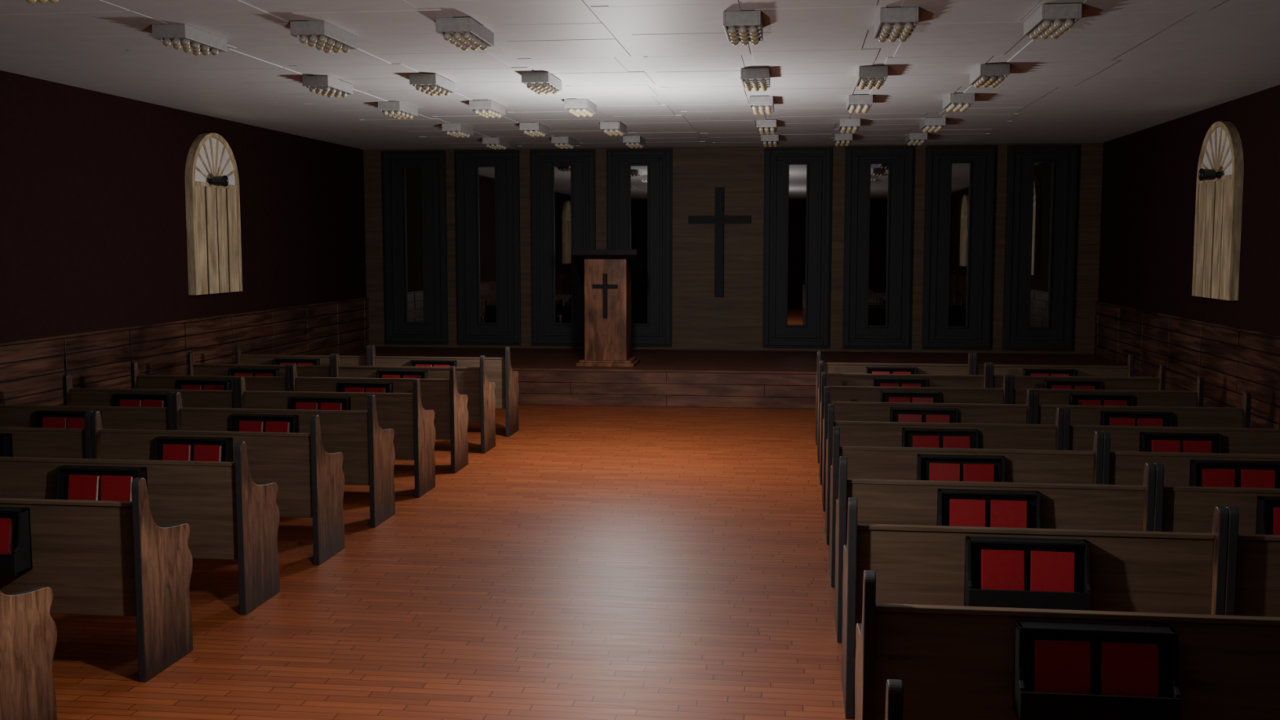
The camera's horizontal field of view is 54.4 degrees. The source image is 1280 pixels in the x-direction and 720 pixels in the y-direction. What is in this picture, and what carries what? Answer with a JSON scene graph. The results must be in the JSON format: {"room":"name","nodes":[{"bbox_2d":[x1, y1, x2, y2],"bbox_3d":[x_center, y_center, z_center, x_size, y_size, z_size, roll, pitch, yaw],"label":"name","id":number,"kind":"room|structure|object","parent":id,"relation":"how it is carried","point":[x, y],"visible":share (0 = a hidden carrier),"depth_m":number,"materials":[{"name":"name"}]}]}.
{"room":"house of worship","nodes":[
{"label":"house of worship","id":0,"kind":"room"},
{"bbox_2d":[0,70,366,342],"bbox_3d":[-5.514,-0.470,8.282,0.200,3.400,21.500,1,5,7],"label":"wall","id":1,"kind":"structure","parent":0,"point":[93,235],"depth_m":12.17,"materials":[{"name":"red paint"}]},
{"bbox_2d":[0,297,368,405],"bbox_3d":[-5.393,0.624,8.368,0.045,1.205,21.100,1,5,7],"label":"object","id":2,"kind":"structure","parent":1,"relation":"attached to","point":[32,371],"depth_m":12.73,"materials":[{"name":"brown wood"}]},
{"bbox_2d":[184,133,242,295],"bbox_3d":[-4.688,-1.612,13.699,0.090,1.750,1.120,1,5,7],"label":"window","id":3,"kind":"structure","parent":1,"relation":"in","point":[213,220],"depth_m":13.58,"materials":[{"name":"brown wood"}]},
{"bbox_2d":[49,404,856,719],"bbox_3d":[-0.145,1.359,7.785,11.020,0.150,21.500,1,5,7],"label":"floor","id":4,"kind":"structure","parent":0,"point":[594,562],"depth_m":7.11,"materials":[{"name":"wood"}]},
{"bbox_2d":[0,586,57,719],"bbox_3d":[-3.117,1.086,4.819,1.488,0.942,0.559,1,5,7],"label":"pew","id":5,"kind":"object","parent":4,"relation":"on","point":[28,629],"visible":1,"depth_m":4.81,"materials":[{"name":"brown wood"}]},
{"bbox_2d":[0,411,92,458],"bbox_3d":[-4.198,0.771,8.203,1.488,0.942,0.559,1,5,7],"label":"pew","id":6,"kind":"object","parent":4,"relation":"on","point":[15,442],"visible":0.2,"depth_m":7.98,"materials":[{"name":"brown wood"}]},
{"bbox_2d":[0,391,173,430],"bbox_3d":[-4.069,0.675,9.241,1.488,0.942,0.559,1,5,7],"label":"pew","id":7,"kind":"object","parent":4,"relation":"on","point":[11,415],"visible":0.28,"depth_m":9.04,"materials":[{"name":"brown wood"}]},
{"bbox_2d":[42,417,66,428],"bbox_3d":[-4.250,0.533,9.034,0.170,0.234,0.063,0,5,4],"label":"book","id":8,"kind":"object","parent":7,"relation":"in","point":[47,422],"visible":0.45,"depth_m":9.02,"materials":[{"name":"paper"}]},
{"bbox_2d":[0,477,192,682],"bbox_3d":[-2.977,0.981,5.946,1.488,0.942,0.559,1,5,7],"label":"pew","id":9,"kind":"object","parent":4,"relation":"on","point":[96,557],"visible":1,"depth_m":5.74,"materials":[{"name":"brown wood"}]},
{"bbox_2d":[0,517,13,554],"bbox_3d":[-2.970,0.842,5.718,0.170,0.233,0.066,0,5,5],"label":"book","id":10,"kind":"object","parent":9,"relation":"in","point":[6,524],"visible":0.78,"depth_m":5.70,"materials":[{"name":"paper"}]},
{"bbox_2d":[0,441,279,614],"bbox_3d":[-2.848,0.885,6.983,1.488,0.942,0.559,1,5,7],"label":"pew","id":11,"kind":"object","parent":4,"relation":"on","point":[228,515],"visible":0.62,"depth_m":6.79,"materials":[{"name":"brown wood"}]},
{"bbox_2d":[67,474,100,500],"bbox_3d":[-3.032,0.743,6.780,0.170,0.233,0.068,1,5,10],"label":"book","id":12,"kind":"object","parent":11,"relation":"in","point":[81,487],"visible":0.55,"depth_m":6.77,"materials":[{"name":"paper"}]},
{"bbox_2d":[100,475,133,501],"bbox_3d":[-2.840,0.745,6.753,0.170,0.234,0.061,1,5,6],"label":"book","id":13,"kind":"object","parent":11,"relation":"in","point":[113,488],"visible":0.52,"depth_m":6.74,"materials":[{"name":"paper"}]},
{"bbox_2d":[62,373,238,408],"bbox_3d":[-3.940,0.578,10.278,1.488,0.942,0.559,1,5,7],"label":"pew","id":14,"kind":"object","parent":4,"relation":"on","point":[72,396],"visible":0.26,"depth_m":10.10,"materials":[{"name":"brown wood"}]},
{"bbox_2d":[130,362,290,391],"bbox_3d":[-3.811,0.481,11.316,1.488,0.942,0.559,1,5,7],"label":"pew","id":15,"kind":"object","parent":4,"relation":"on","point":[139,381],"visible":0.32,"depth_m":11.13,"materials":[{"name":"brown wood"}]},
{"bbox_2d":[89,411,344,564],"bbox_3d":[-2.719,0.788,8.021,1.488,0.942,0.559,1,5,7],"label":"pew","id":16,"kind":"object","parent":4,"relation":"on","point":[309,479],"visible":0.63,"depth_m":7.82,"materials":[{"name":"brown wood"}]},
{"bbox_2d":[162,444,191,461],"bbox_3d":[-2.912,0.646,7.818,0.170,0.233,0.067,1,5,5],"label":"book","id":17,"kind":"object","parent":16,"relation":"in","point":[171,451],"visible":0.47,"depth_m":7.81,"materials":[{"name":"paper"}]},
{"bbox_2d":[193,444,222,461],"bbox_3d":[-2.710,0.648,7.792,0.170,0.233,0.065,1,5,9],"label":"book","id":18,"kind":"object","parent":16,"relation":"in","point":[202,452],"visible":0.48,"depth_m":7.78,"materials":[{"name":"paper"}]},
{"bbox_2d":[186,351,333,377],"bbox_3d":[-3.683,0.385,12.353,1.488,0.942,0.559,1,5,7],"label":"pew","id":19,"kind":"object","parent":4,"relation":"on","point":[224,370],"visible":0.3,"depth_m":12.17,"materials":[{"name":"brown wood"}]},
{"bbox_2d":[172,391,395,527],"bbox_3d":[-2.590,0.692,9.059,1.488,0.942,0.559,1,5,7],"label":"pew","id":20,"kind":"object","parent":4,"relation":"on","point":[368,451],"visible":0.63,"depth_m":8.85,"materials":[{"name":"brown wood"}]},
{"bbox_2d":[239,420,263,431],"bbox_3d":[-2.768,0.550,8.852,0.170,0.233,0.064,1,5,9],"label":"book","id":21,"kind":"object","parent":20,"relation":"in","point":[244,425],"visible":0.41,"depth_m":8.84,"materials":[{"name":"paper"}]},
{"bbox_2d":[265,421,289,432],"bbox_3d":[-2.575,0.552,8.830,0.170,0.233,0.066,1,5,11],"label":"book","id":22,"kind":"object","parent":20,"relation":"in","point":[271,426],"visible":0.45,"depth_m":8.82,"materials":[{"name":"paper"}]},
{"bbox_2d":[234,343,370,365],"bbox_3d":[-3.554,0.288,13.391,1.488,0.942,0.559,1,5,7],"label":"pew","id":23,"kind":"object","parent":4,"relation":"on","point":[256,359],"visible":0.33,"depth_m":13.20,"materials":[{"name":"brown wood"}]},
{"bbox_2d":[236,376,435,497],"bbox_3d":[-2.462,0.595,10.096,1.488,0.942,0.559,1,5,7],"label":"pew","id":24,"kind":"object","parent":4,"relation":"on","point":[413,425],"visible":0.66,"depth_m":9.89,"materials":[{"name":"brown wood"}]},
{"bbox_2d":[289,364,468,473],"bbox_3d":[-2.333,0.498,11.134,1.488,0.942,0.559,1,5,7],"label":"pew","id":25,"kind":"object","parent":4,"relation":"on","point":[442,396],"visible":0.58,"depth_m":10.93,"materials":[{"name":"brown wood"}]},
{"bbox_2d":[333,353,495,453],"bbox_3d":[-2.204,0.402,12.171,1.488,0.942,0.559,1,5,7],"label":"pew","id":26,"kind":"object","parent":4,"relation":"on","point":[473,382],"visible":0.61,"depth_m":11.96,"materials":[{"name":"brown wood"}]},
{"bbox_2d":[369,345,519,436],"bbox_3d":[-2.075,0.305,13.209,1.488,0.942,0.559,1,5,7],"label":"pew","id":27,"kind":"object","parent":4,"relation":"on","point":[499,371],"visible":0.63,"depth_m":13.01,"materials":[{"name":"brown wood"}]},
{"bbox_2d":[338,346,1152,408],"bbox_3d":[0.968,0.221,16.721,10.530,0.457,2.955,1,5,7],"label":"stage","id":28,"kind":"object","parent":4,"relation":"on","point":[735,379],"visible":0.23,"depth_m":15.51,"materials":[{"name":"brown wood"}]},
{"bbox_2d":[571,248,644,367],"bbox_3d":[-0.405,-0.680,15.956,0.830,1.479,0.720,1,5,7],"label":"pulpit","id":29,"kind":"object","parent":28,"relation":"on","point":[607,275],"visible":1,"depth_m":15.70,"materials":[{"name":"brown wood"}]},
{"bbox_2d":[815,351,973,444],"bbox_3d":[2.531,0.372,12.491,1.508,0.942,0.559,1,5,7],"label":"pew","id":30,"kind":"object","parent":4,"relation":"on","point":[828,367],"visible":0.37,"depth_m":12.30,"materials":[{"name":"brown wood"}]},
{"bbox_2d":[884,679,903,719],"bbox_3d":[1.370,1.242,3.143,1.508,0.942,0.559,1,5,7],"label":"pew","id":31,"kind":"object","parent":4,"relation":"on","point":[894,688],"visible":1,"depth_m":3.00,"materials":[{"name":"brown wood"}]},
{"bbox_2d":[817,360,989,462],"bbox_3d":[2.404,0.468,11.463,1.508,0.942,0.559,1,5,7],"label":"pew","id":32,"kind":"object","parent":4,"relation":"on","point":[832,379],"visible":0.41,"depth_m":11.27,"materials":[{"name":"brown wood"}]},
{"bbox_2d":[819,372,1008,484],"bbox_3d":[2.276,0.563,10.436,1.508,0.942,0.559,1,5,7],"label":"pew","id":33,"kind":"object","parent":4,"relation":"on","point":[837,393],"visible":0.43,"depth_m":10.25,"materials":[{"name":"brown wood"}]},
{"bbox_2d":[822,386,1033,511],"bbox_3d":[2.148,0.659,9.408,1.508,0.942,0.559,1,5,7],"label":"pew","id":34,"kind":"object","parent":4,"relation":"on","point":[1022,414],"visible":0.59,"depth_m":9.22,"materials":[{"name":"brown wood"}]},
{"bbox_2d":[825,404,1064,544],"bbox_3d":[2.021,0.755,8.380,1.508,0.942,0.559,1,5,7],"label":"pew","id":35,"kind":"object","parent":4,"relation":"on","point":[856,433],"visible":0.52,"depth_m":8.19,"materials":[{"name":"brown wood"}]},
{"bbox_2d":[911,435,938,447],"bbox_3d":[1.875,0.613,8.169,0.170,0.234,0.062,0,5,3],"label":"book","id":36,"kind":"object","parent":35,"relation":"in","point":[917,441],"visible":0.45,"depth_m":8.16,"materials":[{"name":"paper"}]},
{"bbox_2d":[942,435,969,448],"bbox_3d":[2.071,0.616,8.148,0.170,0.233,0.067,0,5,5],"label":"book","id":37,"kind":"object","parent":35,"relation":"in","point":[948,442],"visible":0.45,"depth_m":8.14,"materials":[{"name":"paper"}]},
{"bbox_2d":[829,426,1103,586],"bbox_3d":[1.893,0.850,7.353,1.508,0.942,0.559,1,5,7],"label":"pew","id":38,"kind":"object","parent":4,"relation":"on","point":[894,463],"visible":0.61,"depth_m":7.17,"materials":[{"name":"brown wood"}]},
{"bbox_2d":[928,462,959,480],"bbox_3d":[1.746,0.709,7.141,0.170,0.234,0.061,1,5,11],"label":"book","id":39,"kind":"object","parent":38,"relation":"in","point":[937,471],"visible":0.41,"depth_m":7.13,"materials":[{"name":"paper"}]},
{"bbox_2d":[963,463,994,481],"bbox_3d":[1.937,0.711,7.119,0.170,0.233,0.064,0,5,3],"label":"book","id":40,"kind":"object","parent":38,"relation":"in","point":[971,472],"visible":0.45,"depth_m":7.11,"materials":[{"name":"paper"}]},
{"bbox_2d":[834,456,1155,642],"bbox_3d":[1.767,0.945,6.335,1.508,0.942,0.559,1,5,7],"label":"pew","id":41,"kind":"object","parent":4,"relation":"on","point":[1106,507],"visible":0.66,"depth_m":6.14,"materials":[{"name":"brown wood"}]},
{"bbox_2d":[949,498,985,527],"bbox_3d":[1.610,0.803,6.125,0.170,0.234,0.062,1,5,10],"label":"book","id":42,"kind":"object","parent":41,"relation":"in","point":[962,513],"visible":0.56,"depth_m":6.11,"materials":[{"name":"paper"}]},
{"bbox_2d":[990,499,1026,528],"bbox_3d":[1.806,0.806,6.101,0.170,0.234,0.063,1,5,10],"label":"book","id":43,"kind":"object","parent":41,"relation":"in","point":[1003,513],"visible":0.57,"depth_m":6.09,"materials":[{"name":"paper"}]},
{"bbox_2d":[841,497,1228,718],"bbox_3d":[1.642,1.039,5.327,1.508,0.942,0.559,1,5,7],"label":"pew","id":44,"kind":"object","parent":4,"relation":"on","point":[1115,571],"visible":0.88,"depth_m":5.13,"materials":[{"name":"brown wood"}]},
{"bbox_2d":[980,549,1024,590],"bbox_3d":[1.490,0.897,5.117,0.170,0.234,0.063,1,5,6],"label":"book","id":45,"kind":"object","parent":44,"relation":"in","point":[1000,569],"visible":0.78,"depth_m":5.10,"materials":[{"name":"paper"}]},
{"bbox_2d":[1030,550,1074,591],"bbox_3d":[1.686,0.900,5.093,0.170,0.234,0.062,1,5,11],"label":"book","id":46,"kind":"object","parent":44,"relation":"in","point":[1050,571],"visible":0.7,"depth_m":5.08,"materials":[{"name":"paper"}]},
{"bbox_2d":[972,352,1133,377],"bbox_3d":[4.030,0.389,12.306,1.508,0.942,0.559,1,5,7],"label":"pew","id":47,"kind":"object","parent":4,"relation":"on","point":[978,369],"visible":0.3,"depth_m":12.10,"materials":[{"name":"brown wood"}]},
{"bbox_2d":[854,569,1279,719],"bbox_3d":[1.497,1.148,4.161,1.508,0.942,0.559,1,5,7],"label":"pew","id":48,"kind":"object","parent":4,"relation":"on","point":[951,662],"visible":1,"depth_m":3.99,"materials":[{"name":"brown wood"}]},
{"bbox_2d":[1033,638,1090,694],"bbox_3d":[1.338,1.006,3.950,0.170,0.234,0.060,1,5,7],"label":"book","id":49,"kind":"object","parent":48,"relation":"in","point":[1060,665],"visible":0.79,"depth_m":3.94,"materials":[{"name":"paper"}]},
{"bbox_2d":[1099,640,1158,697],"bbox_3d":[1.543,1.008,3.928,0.170,0.233,0.065,1,5,8],"label":"book","id":50,"kind":"object","parent":48,"relation":"in","point":[1129,668],"visible":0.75,"depth_m":3.92,"materials":[{"name":"paper"}]},
{"bbox_2d":[988,362,1165,390],"bbox_3d":[3.902,0.485,11.279,1.508,0.942,0.559,1,5,7],"label":"pew","id":51,"kind":"object","parent":4,"relation":"on","point":[1113,383],"visible":0.23,"depth_m":11.07,"materials":[{"name":"brown wood"}]},
{"bbox_2d":[1008,374,1204,407],"bbox_3d":[3.775,0.581,10.251,1.508,0.942,0.559,1,5,7],"label":"pew","id":52,"kind":"object","parent":4,"relation":"on","point":[1016,396],"visible":0.33,"depth_m":10.04,"materials":[{"name":"brown wood"}]},
{"bbox_2d":[1032,389,1251,427],"bbox_3d":[3.647,0.676,9.223,1.508,0.942,0.559,1,5,7],"label":"pew","id":53,"kind":"object","parent":4,"relation":"on","point":[1080,415],"visible":0.31,"depth_m":9.02,"materials":[{"name":"brown wood"}]},
{"bbox_2d":[1062,407,1279,454],"bbox_3d":[3.519,0.772,8.196,1.508,0.942,0.559,1,5,7],"label":"pew","id":54,"kind":"object","parent":4,"relation":"on","point":[1076,437],"visible":0.27,"depth_m":8.01,"materials":[{"name":"brown wood"}]},
{"bbox_2d":[1151,440,1180,452],"bbox_3d":[3.375,0.631,7.988,0.170,0.233,0.068,1,5,8],"label":"book","id":55,"kind":"object","parent":54,"relation":"in","point":[1157,446],"visible":0.45,"depth_m":7.98,"materials":[{"name":"paper"}]},
{"bbox_2d":[1182,440,1211,453],"bbox_3d":[3.567,0.633,7.963,0.170,0.233,0.067,0,5,4],"label":"book","id":56,"kind":"object","parent":54,"relation":"in","point":[1190,446],"visible":0.44,"depth_m":7.95,"materials":[{"name":"paper"}]},
{"bbox_2d":[1102,431,1279,488],"bbox_3d":[3.392,0.868,7.168,1.508,0.942,0.559,1,5,7],"label":"pew","id":57,"kind":"object","parent":4,"relation":"on","point":[1119,468],"visible":0.34,"depth_m":7.03,"materials":[{"name":"brown wood"}]},
{"bbox_2d":[1201,468,1235,487],"bbox_3d":[3.232,0.726,6.956,0.170,0.234,0.056,0,5,3],"label":"book","id":58,"kind":"object","parent":57,"relation":"in","point":[1217,477],"visible":0.44,"depth_m":6.94,"materials":[{"name":"paper"}]},
{"bbox_2d":[1240,469,1275,488],"bbox_3d":[3.440,0.728,6.930,0.170,0.234,0.057,1,5,9],"label":"book","id":59,"kind":"object","parent":57,"relation":"in","point":[1253,478],"visible":0.41,"depth_m":6.92,"materials":[{"name":"paper"}]},
{"bbox_2d":[1153,462,1279,534],"bbox_3d":[3.265,0.962,6.150,1.508,0.942,0.559,1,5,7],"label":"pew","id":60,"kind":"object","parent":4,"relation":"on","point":[1177,508],"visible":0.25,"depth_m":6.03,"materials":[{"name":"brown wood"}]},
{"bbox_2d":[1224,506,1279,617],"bbox_3d":[3.140,1.056,5.142,1.508,0.942,0.559,1,5,7],"label":"pew","id":61,"kind":"object","parent":4,"relation":"on","point":[1252,586],"visible":0.21,"depth_m":5.05,"materials":[{"name":"brown wood"}]},
{"bbox_2d":[0,0,1279,149],"bbox_3d":[-0.145,-2.173,7.456,11.020,0.156,21.500,1,5,7],"label":"ceiling","id":62,"kind":"structure","parent":0,"point":[668,71],"depth_m":9.77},
{"bbox_2d":[151,23,227,55],"bbox_3d":[-2.964,-2.103,8.218,0.224,0.122,0.600,1,5,7],"label":"ceiling light","id":63,"kind":"object","parent":62,"relation":"attached to","point":[188,37],"visible":1,"depth_m":8.06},
{"bbox_2d":[289,20,357,53],"bbox_3d":[-2.051,-2.093,8.105,0.224,0.122,0.600,1,5,7],"label":"ceiling light","id":64,"kind":"object","parent":62,"relation":"attached to","point":[324,35],"visible":1,"depth_m":7.92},
{"bbox_2d":[302,75,353,97],"bbox_3d":[-2.663,-2.329,10.639,0.224,0.122,0.600,1,5,7],"label":"ceiling light","id":65,"kind":"object","parent":62,"relation":"attached to","point":[329,86],"visible":1,"depth_m":10.45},
{"bbox_2d":[377,101,417,119],"bbox_3d":[-2.430,-2.503,12.516,0.224,0.122,0.600,1,5,7],"label":"ceiling light","id":66,"kind":"object","parent":62,"relation":"attached to","point":[397,109],"visible":1,"depth_m":12.31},
{"bbox_2d":[408,73,455,96],"bbox_3d":[-1.750,-2.318,10.526,0.224,0.122,0.600,1,5,7],"label":"ceiling light","id":67,"kind":"object","parent":62,"relation":"attached to","point":[433,84],"visible":1,"depth_m":10.32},
{"bbox_2d":[441,123,473,137],"bbox_3d":[-2.154,-2.710,14.739,0.224,0.122,0.600,1,5,7],"label":"ceiling light","id":68,"kind":"object","parent":62,"relation":"attached to","point":[456,130],"visible":1,"depth_m":14.53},
{"bbox_2d":[435,17,493,50],"bbox_3d":[-1.118,-2.082,7.990,0.224,0.122,0.600,1,5,7],"label":"ceiling light","id":69,"kind":"object","parent":62,"relation":"attached to","point":[465,33],"visible":1,"depth_m":7.79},
{"bbox_2d":[469,100,505,118],"bbox_3d":[-1.517,-2.493,12.404,0.224,0.122,0.600,1,5,7],"label":"ceiling light","id":70,"kind":"object","parent":62,"relation":"attached to","point":[486,108],"visible":1,"depth_m":12.19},
{"bbox_2d":[482,137,509,149],"bbox_3d":[-1.921,-2.885,16.617,0.224,0.122,0.600,1,5,7],"label":"ceiling light","id":71,"kind":"object","parent":62,"relation":"attached to","point":[495,143],"visible":1,"depth_m":16.40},
{"bbox_2d":[519,122,548,137],"bbox_3d":[-1.241,-2.700,14.627,0.224,0.122,0.600,1,5,7],"label":"ceiling light","id":72,"kind":"object","parent":62,"relation":"attached to","point":[531,129],"visible":1,"depth_m":14.41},
{"bbox_2d":[521,71,561,94],"bbox_3d":[-0.818,-2.307,10.411,0.224,0.122,0.600,1,5,7],"label":"ceiling light","id":73,"kind":"object","parent":62,"relation":"attached to","point":[540,82],"visible":1,"depth_m":10.20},
{"bbox_2d":[551,136,576,149],"bbox_3d":[-1.008,-2.875,16.505,0.224,0.122,0.600,1,5,7],"label":"ceiling light","id":74,"kind":"object","parent":62,"relation":"attached to","point":[561,142],"visible":1,"depth_m":16.28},
{"bbox_2d":[564,98,596,116],"bbox_3d":[-0.584,-2.482,12.289,0.224,0.122,0.600,1,5,7],"label":"ceiling light","id":75,"kind":"object","parent":62,"relation":"attached to","point":[577,107],"visible":1,"depth_m":12.07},
{"bbox_2d":[600,121,626,136],"bbox_3d":[-0.308,-2.689,14.512,0.224,0.122,0.600,1,5,7],"label":"ceiling light","id":76,"kind":"object","parent":62,"relation":"attached to","point":[615,128],"visible":1,"depth_m":14.29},
{"bbox_2d":[622,135,645,148],"bbox_3d":[-0.075,-2.864,16.390,0.224,0.122,0.600,1,5,7],"label":"ceiling light","id":77,"kind":"object","parent":62,"relation":"attached to","point":[631,141],"visible":1,"depth_m":16.11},
{"bbox_2d":[723,10,763,44],"bbox_3d":[0.648,-2.062,7.773,0.224,0.122,0.600,1,5,7],"label":"ceiling light","id":78,"kind":"object","parent":62,"relation":"attached to","point":[744,27],"visible":1,"depth_m":7.55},
{"bbox_2d":[740,67,770,91],"bbox_3d":[0.949,-2.287,10.194,0.224,0.122,0.600,1,5,7],"label":"ceiling light","id":79,"kind":"object","parent":62,"relation":"attached to","point":[756,78],"visible":1,"depth_m":9.91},
{"bbox_2d":[749,96,773,115],"bbox_3d":[1.182,-2.462,12.071,0.224,0.122,0.600,1,5,7],"label":"ceiling light","id":80,"kind":"object","parent":62,"relation":"attached to","point":[762,104],"visible":1,"depth_m":11.79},
{"bbox_2d":[756,119,777,134],"bbox_3d":[1.458,-2.669,14.295,0.224,0.122,0.600,1,5,7],"label":"ceiling light","id":81,"kind":"object","parent":62,"relation":"attached to","point":[766,126],"visible":1,"depth_m":14.01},
{"bbox_2d":[838,118,860,133],"bbox_3d":[2.381,-2.658,14.181,0.224,0.122,0.600,1,5,7],"label":"ceiling light","id":82,"kind":"object","parent":62,"relation":"attached to","point":[847,125],"visible":1,"depth_m":13.89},
{"bbox_2d":[845,94,872,113],"bbox_3d":[2.105,-2.451,11.958,0.224,0.122,0.600,1,5,7],"label":"ceiling light","id":83,"kind":"object","parent":62,"relation":"attached to","point":[857,103],"visible":1,"depth_m":11.69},
{"bbox_2d":[855,66,888,89],"bbox_3d":[1.872,-2.276,10.080,0.224,0.122,0.600,1,5,7],"label":"ceiling light","id":84,"kind":"object","parent":62,"relation":"attached to","point":[868,77],"visible":1,"depth_m":9.85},
{"bbox_2d":[873,7,919,42],"bbox_3d":[1.571,-2.051,7.659,0.224,0.122,0.600,1,5,7],"label":"ceiling light","id":85,"kind":"object","parent":62,"relation":"attached to","point":[891,24],"visible":1,"depth_m":7.44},
{"bbox_2d":[905,133,927,146],"bbox_3d":[3.537,-2.823,15.945,0.224,0.122,0.600,1,5,7],"label":"ceiling light","id":86,"kind":"object","parent":62,"relation":"attached to","point":[918,139],"visible":1,"depth_m":15.71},
{"bbox_2d":[919,117,945,133],"bbox_3d":[3.304,-2.648,14.067,0.224,0.122,0.600,1,5,7],"label":"ceiling light","id":87,"kind":"object","parent":62,"relation":"attached to","point":[930,124],"visible":1,"depth_m":13.78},
{"bbox_2d":[942,93,974,112],"bbox_3d":[3.028,-2.441,11.844,0.224,0.122,0.600,1,5,7],"label":"ceiling light","id":88,"kind":"object","parent":62,"relation":"attached to","point":[955,102],"visible":1,"depth_m":11.62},
{"bbox_2d":[969,63,1009,88],"bbox_3d":[2.795,-2.266,9.966,0.224,0.122,0.600,1,5,7],"label":"ceiling light","id":89,"kind":"object","parent":62,"relation":"attached to","point":[992,74],"visible":1,"depth_m":9.75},
{"bbox_2d":[1023,3,1081,39],"bbox_3d":[2.494,-2.040,7.545,0.224,0.122,0.600,1,5,7],"label":"ceiling light","id":90,"kind":"object","parent":62,"relation":"attached to","point":[1052,20],"visible":1,"depth_m":7.34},
{"bbox_2d":[363,142,1103,354],"bbox_3d":[1.162,-1.388,18.144,10.620,3.400,0.200,1,5,7],"label":"wall","id":91,"kind":"structure","parent":0,"point":[701,320],"depth_m":18.00,"materials":[{"name":"brown wood"}]},
{"bbox_2d":[382,151,448,344],"bbox_3d":[-3.351,-1.666,18.537,0.960,2.860,0.080,1,5,7],"label":"mirror panel","id":92,"kind":"object","parent":91,"relation":"attached to","point":[415,183],"visible":1,"depth_m":18.51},
{"bbox_2d":[402,164,426,324],"bbox_3d":[-3.354,-1.708,18.509,0.310,2.350,0.030,1,5,7],"label":"mirror","id":93,"kind":"object","parent":92,"relation":"attached to","point":[414,176],"depth_m":18.51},
{"bbox_2d":[454,150,520,345],"bbox_3d":[-2.249,-1.653,18.402,0.960,2.860,0.080,1,5,7],"label":"mirror panel","id":94,"kind":"object","parent":91,"relation":"attached to","point":[488,268],"visible":1,"depth_m":18.38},
{"bbox_2d":[475,164,498,324],"bbox_3d":[-2.252,-1.696,18.373,0.310,2.350,0.030,1,5,7],"label":"mirror","id":95,"kind":"object","parent":94,"relation":"attached to","point":[486,175],"depth_m":18.38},
{"bbox_2d":[529,149,595,345],"bbox_3d":[-1.128,-1.640,18.264,0.960,2.860,0.080,1,5,7],"label":"mirror panel","id":96,"kind":"object","parent":91,"relation":"attached to","point":[563,181],"visible":0.9,"depth_m":18.24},
{"bbox_2d":[551,164,573,325],"bbox_3d":[-1.131,-1.683,18.235,0.310,2.350,0.030,1,5,7],"label":"mirror","id":97,"kind":"object","parent":96,"relation":"attached to","point":[562,175],"depth_m":18.24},
{"bbox_2d":[606,148,672,346],"bbox_3d":[-0.011,-1.628,18.126,0.960,2.860,0.080,1,5,7],"label":"mirror panel","id":98,"kind":"object","parent":91,"relation":"attached to","point":[639,181],"visible":0.76,"depth_m":18.07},
{"bbox_2d":[628,163,649,325],"bbox_3d":[-0.015,-1.670,18.097,0.310,2.350,0.030,1,5,7],"label":"mirror","id":99,"kind":"object","parent":98,"relation":"attached to","point":[638,173],"depth_m":18.08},
{"bbox_2d":[688,187,751,297],"bbox_3d":[1.146,-1.700,17.985,0.900,1.570,0.060,1,5,7],"label":"wall cross","id":100,"kind":"object","parent":91,"relation":"attached to","point":[719,219],"visible":1,"depth_m":17.95,"materials":[{"name":"wood"}]},
{"bbox_2d":[762,146,832,347],"bbox_3d":[2.251,-1.602,17.848,0.960,2.860,0.080,1,5,7],"label":"mirror panel","id":101,"kind":"object","parent":91,"relation":"attached to","point":[797,214],"visible":1,"depth_m":17.82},
{"bbox_2d":[785,162,808,327],"bbox_3d":[2.248,-1.644,17.819,0.310,2.350,0.030,1,5,7],"label":"mirror","id":102,"kind":"object","parent":101,"relation":"attached to","point":[797,174],"depth_m":17.82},
{"bbox_2d":[842,146,914,348],"bbox_3d":[3.388,-1.589,17.708,0.960,2.860,0.080,1,5,7],"label":"mirror panel","id":103,"kind":"object","parent":91,"relation":"attached to","point":[878,206],"visible":1,"depth_m":17.69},
{"bbox_2d":[866,161,890,328],"bbox_3d":[3.385,-1.631,17.679,0.310,2.350,0.030,1,5,7],"label":"mirror","id":104,"kind":"object","parent":103,"relation":"attached to","point":[877,173],"depth_m":17.68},
{"bbox_2d":[921,145,995,349],"bbox_3d":[4.499,-1.576,17.571,0.960,2.860,0.080,1,5,7],"label":"mirror panel","id":105,"kind":"object","parent":91,"relation":"attached to","point":[960,180],"visible":1,"depth_m":17.55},
{"bbox_2d":[946,160,972,328],"bbox_3d":[4.496,-1.618,17.542,0.310,2.350,0.030,1,5,7],"label":"mirror","id":106,"kind":"object","parent":105,"relation":"attached to","point":[958,173],"depth_m":17.54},
{"bbox_2d":[1002,144,1079,350],"bbox_3d":[5.611,-1.563,17.434,0.960,2.860,0.080,1,5,7],"label":"mirror panel","id":107,"kind":"object","parent":91,"relation":"attached to","point":[1042,180],"visible":1,"depth_m":17.42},
{"bbox_2d":[1026,160,1054,328],"bbox_3d":[5.608,-1.606,17.405,0.310,2.350,0.030,1,5,7],"label":"mirror","id":108,"kind":"object","parent":107,"relation":"attached to","point":[1040,173],"depth_m":17.41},
{"bbox_2d":[1097,84,1279,335],"bbox_3d":[5.224,-0.347,6.959,0.200,3.400,21.500,1,5,7],"label":"wall","id":109,"kind":"structure","parent":0,"point":[1149,175],"depth_m":13.74,"materials":[{"name":"red paint"}]},
{"bbox_2d":[1093,301,1279,428],"bbox_3d":[5.102,0.745,7.076,0.045,1.205,21.100,1,5,7],"label":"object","id":110,"kind":"structure","parent":109,"relation":"attached to","point":[1232,362],"depth_m":12.89,"materials":[{"name":"brown wood"}]},
{"bbox_2d":[1191,120,1244,300],"bbox_3d":[5.762,-1.492,12.412,0.090,1.750,1.120,1,5,7],"label":"window","id":111,"kind":"structure","parent":109,"relation":"in","point":[1219,201],"depth_m":12.27,"materials":[{"name":"brown wood"}]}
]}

